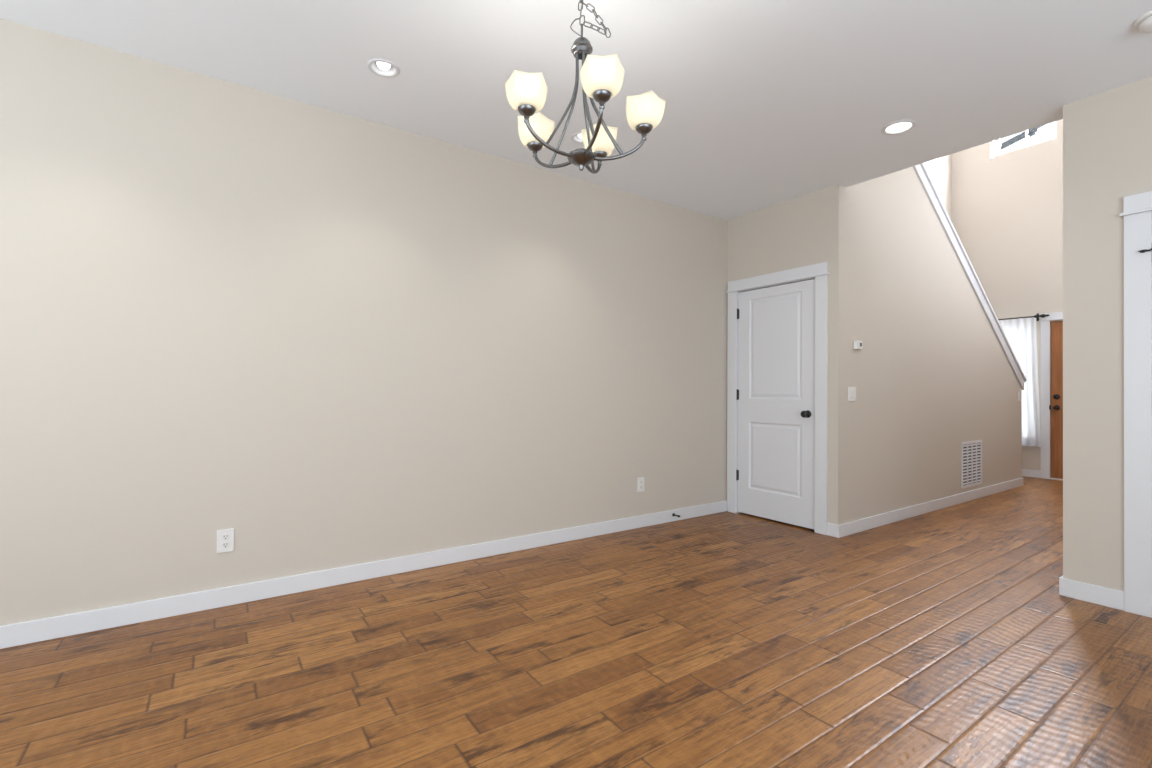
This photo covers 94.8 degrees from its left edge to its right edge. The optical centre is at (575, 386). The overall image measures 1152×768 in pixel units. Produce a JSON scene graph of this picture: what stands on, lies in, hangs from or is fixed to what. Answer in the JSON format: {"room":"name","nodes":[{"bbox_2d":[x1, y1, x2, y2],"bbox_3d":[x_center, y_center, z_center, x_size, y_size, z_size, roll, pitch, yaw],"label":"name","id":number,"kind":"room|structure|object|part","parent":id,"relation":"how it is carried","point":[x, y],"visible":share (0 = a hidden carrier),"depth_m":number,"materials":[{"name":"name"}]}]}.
{"room":"empty dining room","nodes":[
{"label":"empty dining room","id":0,"kind":"room"},
{"bbox_2d":[0,18,951,625],"bbox_3d":[0.533,-1.789,4.462,12.101,5.900,0.120,0,0,-34],"label":"wall","id":1,"kind":"structure","parent":0,"point":[328,339],"depth_m":2.95,"materials":[{"name":"beige paint"}]},
{"bbox_2d":[217,528,233,552],"bbox_3d":[-1.827,0.802,2.759,0.076,0.120,0.009,0,0,-34],"label":"outlet","id":2,"kind":"object","parent":1,"relation":"attached to","point":[225,537],"visible":1,"depth_m":2.76,"materials":[{"name":"white plastic"}]},
{"bbox_2d":[222,534,228,539],"bbox_3d":[-1.825,0.781,2.758,0.033,0.033,0.003,0,0,-34],"label":"receptacle","id":3,"kind":"object","parent":2,"relation":"attached to","point":[224,536],"depth_m":2.76,"materials":[{"name":"white plastic"}]},
{"bbox_2d":[222,542,228,547],"bbox_3d":[-1.825,0.823,2.757,0.033,0.033,0.003,0,0,-34],"label":"receptacle","id":4,"kind":"object","parent":2,"relation":"attached to","point":[224,544],"depth_m":2.76,"materials":[{"name":"white plastic"}]},
{"bbox_2d":[0,501,726,648],"bbox_3d":[-1.504,1.095,2.977,7.102,0.098,0.014,0,0,-34],"label":"baseboard","id":5,"kind":"structure","parent":1,"relation":"attached to","point":[27,632],"depth_m":2.94,"materials":[{"name":"white paint"}]},
{"bbox_2d":[637,477,643,491],"bbox_3d":[0.537,0.809,4.380,0.076,0.120,0.009,0,0,-34],"label":"outlet","id":6,"kind":"object","parent":1,"relation":"attached to","point":[640,481],"visible":1,"depth_m":4.38,"materials":[{"name":"white plastic"}]},
{"bbox_2d":[0,476,1151,767],"bbox_3d":[2.113,1.216,2.192,12.421,0.120,5.640,0,0,-34],"label":"floor","id":7,"kind":"structure","parent":0,"point":[947,637],"depth_m":2.17,"materials":[{"name":"brown wood"}]},
{"bbox_2d":[0,0,1151,220],"bbox_3d":[0.076,-1.756,0.802,7.209,0.310,5.400,0,0,-34],"label":"ceiling","id":8,"kind":"structure","parent":0,"point":[769,103],"depth_m":2.62,"materials":[{"name":"white paint"}]},
{"bbox_2d":[367,58,399,77],"bbox_3d":[-0.962,-1.643,2.650,0.156,0.105,0.156,0,0,-34],"label":"recessed light","id":9,"kind":"object","parent":8,"relation":"in","point":[378,66],"visible":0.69,"depth_m":2.66,"materials":[{"name":"white paint"}]},
{"bbox_3d":[-0.963,-1.607,2.650,0.068,0.030,0.068,0,0,-34],"label":"bulb","id":10,"kind":"part","parent":9,"relation":"part of","materials":[{"name":"white glass"}]},
{"bbox_2d":[571,132,582,143],"bbox_3d":[0.044,-1.635,3.368,0.156,0.105,0.156,0,0,-34],"label":"recessed light","id":11,"kind":"object","parent":8,"relation":"in","point":[578,136],"visible":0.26,"depth_m":3.39,"materials":[{"name":"white paint"}]},
{"bbox_2d":[505,0,665,173],"bbox_3d":[0.008,-1.196,1.942,0.561,0.797,0.590,0,0,-34],"label":"chandelier","id":12,"kind":"object","parent":8,"relation":"hanging from","point":[602,77],"visible":1,"depth_m":1.90,"materials":[{"name":"white glass"}]},
{"bbox_3d":[-0.164,-1.002,1.823,0.146,0.096,0.148,0,0,-34],"label":"lamp shade","id":13,"kind":"part","parent":12,"relation":"part of","materials":[{"name":"beige glass"}]},
{"bbox_3d":[-0.167,-1.001,2.089,0.145,0.096,0.149,0,0,-34],"label":"lamp shade","id":14,"kind":"part","parent":12,"relation":"part of","materials":[{"name":"beige glass"}]},
{"bbox_3d":[-0.090,-0.877,1.876,0.205,0.086,0.013,0,0,-34],"label":"arm","id":15,"kind":"part","parent":12,"relation":"part of","materials":[{"name":"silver metal"}]},
{"bbox_3d":[-0.086,-0.876,2.033,0.205,0.086,0.013,0,0,38],"label":"arm","id":16,"kind":"part","parent":12,"relation":"part of","materials":[{"name":"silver metal"}]},
{"bbox_3d":[-0.050,-1.048,1.905,0.139,0.389,0.014,0,0,-34],"label":"support rod","id":17,"kind":"part","parent":12,"relation":"part of","materials":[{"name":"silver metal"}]},
{"bbox_3d":[-0.047,-1.047,2.005,0.141,0.390,0.011,0,0,38],"label":"support rod","id":18,"kind":"part","parent":12,"relation":"part of","materials":[{"name":"silver metal"}]},
{"bbox_3d":[0.006,-1.436,1.955,0.053,0.285,0.004,0,0,0],"label":"power cord","id":19,"kind":"part","parent":12,"relation":"part of","materials":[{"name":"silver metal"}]},
{"bbox_3d":[0.022,-1.254,1.954,0.080,0.062,0.080,0,0,-34],"label":"crown","id":20,"kind":"part","parent":12,"relation":"part of","materials":[{"name":"silver metal"}]},
{"bbox_3d":[0.045,-1.047,1.871,0.011,0.390,0.141,0,0,-16],"label":"support rod","id":21,"kind":"part","parent":12,"relation":"part of","materials":[{"name":"silver metal"}]},
{"bbox_3d":[0.049,-1.046,2.033,0.013,0.389,0.140,0,0,20],"label":"support rod","id":22,"kind":"part","parent":12,"relation":"part of","materials":[{"name":"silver metal"}]},
{"bbox_3d":[0.065,-0.875,2.078,0.013,0.086,0.205,0,0,20],"label":"arm","id":23,"kind":"part","parent":12,"relation":"part of","materials":[{"name":"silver metal"}]},
{"bbox_3d":[0.058,-0.876,1.824,0.013,0.086,0.205,0,0,-16],"label":"arm","id":24,"kind":"part","parent":12,"relation":"part of","materials":[{"name":"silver metal"}]},
{"bbox_3d":[0.097,-0.999,2.175,0.148,0.096,0.146,0,0,-34],"label":"lamp shade","id":25,"kind":"part","parent":12,"relation":"part of","materials":[{"name":"beige glass"}]},
{"bbox_3d":[0.089,-1.002,1.727,0.149,0.096,0.145,0,0,-34],"label":"lamp shade","id":26,"kind":"part","parent":12,"relation":"part of","materials":[{"name":"beige glass"}]},
{"bbox_3d":[0.106,-1.047,1.950,0.140,0.389,0.013,0,0,2],"label":"support rod","id":27,"kind":"part","parent":12,"relation":"part of","materials":[{"name":"silver metal"}]},
{"bbox_3d":[0.153,-0.875,1.948,0.205,0.086,0.013,0,0,2],"label":"arm","id":28,"kind":"part","parent":12,"relation":"part of","materials":[{"name":"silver metal"}]},
{"bbox_3d":[0.245,-1.000,1.945,0.145,0.096,0.149,0,0,-34],"label":"lamp shade","id":29,"kind":"part","parent":12,"relation":"part of","materials":[{"name":"beige glass"}]},
{"bbox_2d":[881,119,916,134],"bbox_3d":[1.960,-1.575,3.216,0.184,0.008,0.184,0,0,-34],"label":"recessed light","id":30,"kind":"object","parent":8,"relation":"in","point":[900,126],"visible":1,"depth_m":3.21,"materials":[{"name":"white paint"}]},
{"bbox_2d":[1134,10,1151,32],"bbox_3d":[2.485,-1.558,2.257,0.148,0.047,0.148,0,0,-34],"label":"smoke detector","id":31,"kind":"object","parent":8,"relation":"attached to","point":[1143,23],"visible":1,"depth_m":2.27,"materials":[{"name":"white plastic"}]},
{"bbox_2d":[727,185,845,524],"bbox_3d":[1.775,-0.203,4.584,0.107,2.740,1.078,0,0,-34],"label":"wall","id":32,"kind":"structure","parent":0,"point":[810,229],"depth_m":4.23,"materials":[{"name":"beige paint"}]},
{"bbox_2d":[726,262,829,534],"bbox_3d":[1.727,0.091,4.590,0.163,2.152,1.001,0,0,-34],"label":"door","id":33,"kind":"structure","parent":32,"relation":"in","point":[777,405],"depth_m":4.54,"materials":[{"name":"white paint"}]},
{"bbox_3d":[1.731,0.139,4.592,0.035,2.024,0.768,0,0,-34],"label":"panel","id":34,"kind":"part","parent":33,"relation":"part of","materials":[{"name":"white paint"}]},
{"bbox_3d":[1.702,-0.935,4.575,0.034,0.100,1.001,0,0,-34],"label":"head casing","id":35,"kind":"part","parent":33,"relation":"part of","materials":[{"name":"white paint"}]},
{"bbox_3d":[1.865,0.222,4.304,0.069,0.062,0.062,0,0,-34],"label":"knob","id":36,"kind":"part","parent":33,"relation":"part of","materials":[{"name":"black metal"}]},
{"bbox_2d":[827,523,836,536],"bbox_3d":[2.000,1.117,4.134,0.014,0.098,0.086,0,0,-34],"label":"baseboard","id":37,"kind":"structure","parent":32,"relation":"attached to","point":[831,528],"depth_m":4.13,"materials":[{"name":"white paint"}]},
{"bbox_2d":[845,166,1021,522],"bbox_3d":[3.733,-0.746,5.346,3.976,3.853,0.118,0,0,-34],"label":"wall","id":38,"kind":"structure","parent":0,"point":[931,374],"depth_m":4.82,"materials":[{"name":"beige paint"}]},
{"bbox_2d":[848,387,855,400],"bbox_3d":[2.199,0.058,4.215,0.116,0.116,0.010,0,0,-34],"label":"light switch","id":39,"kind":"object","parent":38,"relation":"attached to","point":[851,390],"visible":1,"depth_m":4.21,"materials":[{"name":"white plastic"}]},
{"bbox_2d":[854,341,861,349],"bbox_3d":[2.264,-0.335,4.249,0.096,0.068,0.028,0,0,-34],"label":"thermostat","id":40,"kind":"object","parent":38,"relation":"attached to","point":[857,344],"visible":1,"depth_m":4.22,"materials":[{"name":"white plastic"}]},
{"bbox_2d":[837,477,1022,537],"bbox_3d":[3.684,1.131,5.300,4.111,0.098,0.132,0,0,-34],"label":"baseboard","id":41,"kind":"structure","parent":38,"relation":"attached to","point":[856,526],"depth_m":4.85,"materials":[{"name":"white paint"}]},
{"bbox_2d":[913,163,1026,389],"bbox_3d":[3.898,-1.339,5.458,3.685,2.736,0.182,0,0,-34],"label":"trim","id":42,"kind":"structure","parent":38,"relation":"attached to","point":[921,171],"depth_m":5.46,"materials":[{"name":"white paint"}]},
{"bbox_2d":[961,440,981,488],"bbox_3d":[4.154,0.806,5.554,0.524,0.476,0.010,0,0,-34],"label":"air vent","id":43,"kind":"object","parent":38,"relation":"in","point":[971,451],"visible":1,"depth_m":5.54,"materials":[{"name":"white metal"}]},
{"bbox_2d":[952,119,1062,477],"bbox_3d":[6.296,-1.749,6.879,0.140,5.900,2.653,0,0,-34],"label":"wall","id":44,"kind":"structure","parent":0,"point":[1007,209],"depth_m":7.21,"materials":[{"name":"beige paint"}]},
{"bbox_2d":[990,121,1056,159],"bbox_3d":[6.075,-3.719,7.191,0.129,1.050,0.715,0,0,-34],"label":"window","id":45,"kind":"structure","parent":44,"relation":"in","point":[997,142],"depth_m":7.42,"materials":[{"name":"white paint"}]},
{"bbox_3d":[5.838,-3.718,7.435,0.014,1.050,0.045,0,0,-34],"label":"casing","id":46,"kind":"part","parent":45,"relation":"part of","materials":[{"name":"white paint"}]},
{"bbox_2d":[998,313,1049,320],"bbox_3d":[5.872,-0.922,7.276,0.103,0.100,0.996,0,0,-34],"label":"curtain rod","id":47,"kind":"object","parent":44,"relation":"attached to","point":[1037,316],"visible":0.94,"depth_m":7.00,"materials":[{"name":"black metal"}]},
{"bbox_3d":[5.816,-0.927,7.313,0.017,0.017,0.870,0,0,-34],"label":"rod","id":48,"kind":"part","parent":47,"relation":"part of","materials":[{"name":"black metal"}]},
{"bbox_2d":[999,317,1040,446],"bbox_3d":[5.829,-0.067,7.287,0.075,1.700,0.885,0,0,-34],"label":"curtain","id":49,"kind":"object","parent":47,"relation":"hanging from","point":[1021,334],"visible":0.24,"depth_m":7.03,"materials":[{"name":"white fabric"}]},
{"bbox_2d":[1022,469,1040,477],"bbox_3d":[5.827,1.152,7.392,0.014,0.098,1.025,0,0,-34],"label":"baseboard","id":50,"kind":"structure","parent":44,"relation":"attached to","point":[1025,472],"depth_m":7.04,"materials":[{"name":"white paint"}]},
{"bbox_2d":[1039,312,1062,480],"bbox_3d":[6.460,0.117,6.539,0.148,2.166,1.124,0,0,-34],"label":"door","id":51,"kind":"structure","parent":44,"relation":"in","point":[1056,407],"depth_m":6.89,"materials":[{"name":"wood"}]},
{"bbox_3d":[6.431,0.167,6.520,0.018,2.066,1.098,0,0,-34],"label":"casing","id":52,"kind":"part","parent":51,"relation":"part of","materials":[{"name":"white paint"}]},
{"bbox_3d":[6.431,-0.916,6.521,0.032,0.100,1.124,0,0,-34],"label":"head casing","id":53,"kind":"part","parent":51,"relation":"part of","materials":[{"name":"white paint"}]},
{"bbox_3d":[6.203,0.268,6.843,0.068,0.066,0.066,0,0,-34],"label":"knob","id":54,"kind":"part","parent":51,"relation":"part of","materials":[{"name":"black metal"}]},
{"bbox_3d":[6.473,0.166,6.549,0.045,2.033,0.902,0,0,-34],"label":"panel","id":55,"kind":"part","parent":51,"relation":"part of","materials":[{"name":"orange wood"}]},
{"bbox_2d":[1063,76,1151,590],"bbox_3d":[3.619,-0.209,1.765,0.120,2.740,2.987,0,0,-34],"label":"wall","id":56,"kind":"structure","parent":0,"point":[1107,136],"depth_m":2.85,"materials":[{"name":"beige paint"}]},
{"bbox_2d":[1119,191,1151,617],"bbox_3d":[3.172,0.086,2.365,0.134,2.152,1.034,0,0,-34],"label":"door","id":57,"kind":"structure","parent":56,"relation":"in","point":[1137,214],"depth_m":2.71,"materials":[{"name":"white paint"}]},
{"bbox_3d":[3.136,-0.940,2.342,0.034,0.100,1.034,0,0,-34],"label":"head casing","id":58,"kind":"part","parent":57,"relation":"part of","materials":[{"name":"white paint"}]},
{"bbox_2d":[1138,248,1151,252],"bbox_3d":[2.887,-0.691,2.677,0.061,0.020,0.017,0,0,44],"label":"curtain rod","id":59,"kind":"object","parent":57,"relation":"attached to","point":[1144,250],"visible":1,"depth_m":2.68,"materials":[{"name":"black metal"}]},
{"bbox_3d":[4.910,-1.769,4.392,4.960,5.900,0.120,0,0,-34],"label":"wall","id":60,"kind":"structure","parent":0,"visible":0},
{"bbox_2d":[1059,575,1123,610],"bbox_3d":[4.874,1.131,4.291,5.094,0.098,0.263,0,0,-34],"label":"baseboard","id":61,"kind":"structure","parent":60,"relation":"attached to","point":[1108,597],"depth_m":2.85,"materials":[{"name":"white paint"}]},
{"label":"outside","id":62,"kind":"structure","parent":0,"visible":0},
{"bbox_2d":[1001,124,1045,149],"bbox_3d":[6.833,-3.845,8.507,0.040,0.353,1.100,0,0,-34],"label":"roof eave","id":63,"kind":"object","parent":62,"point":[1031,132],"visible":0.55,"depth_m":8.31,"materials":[{"name":"grey paint"}]}
]}

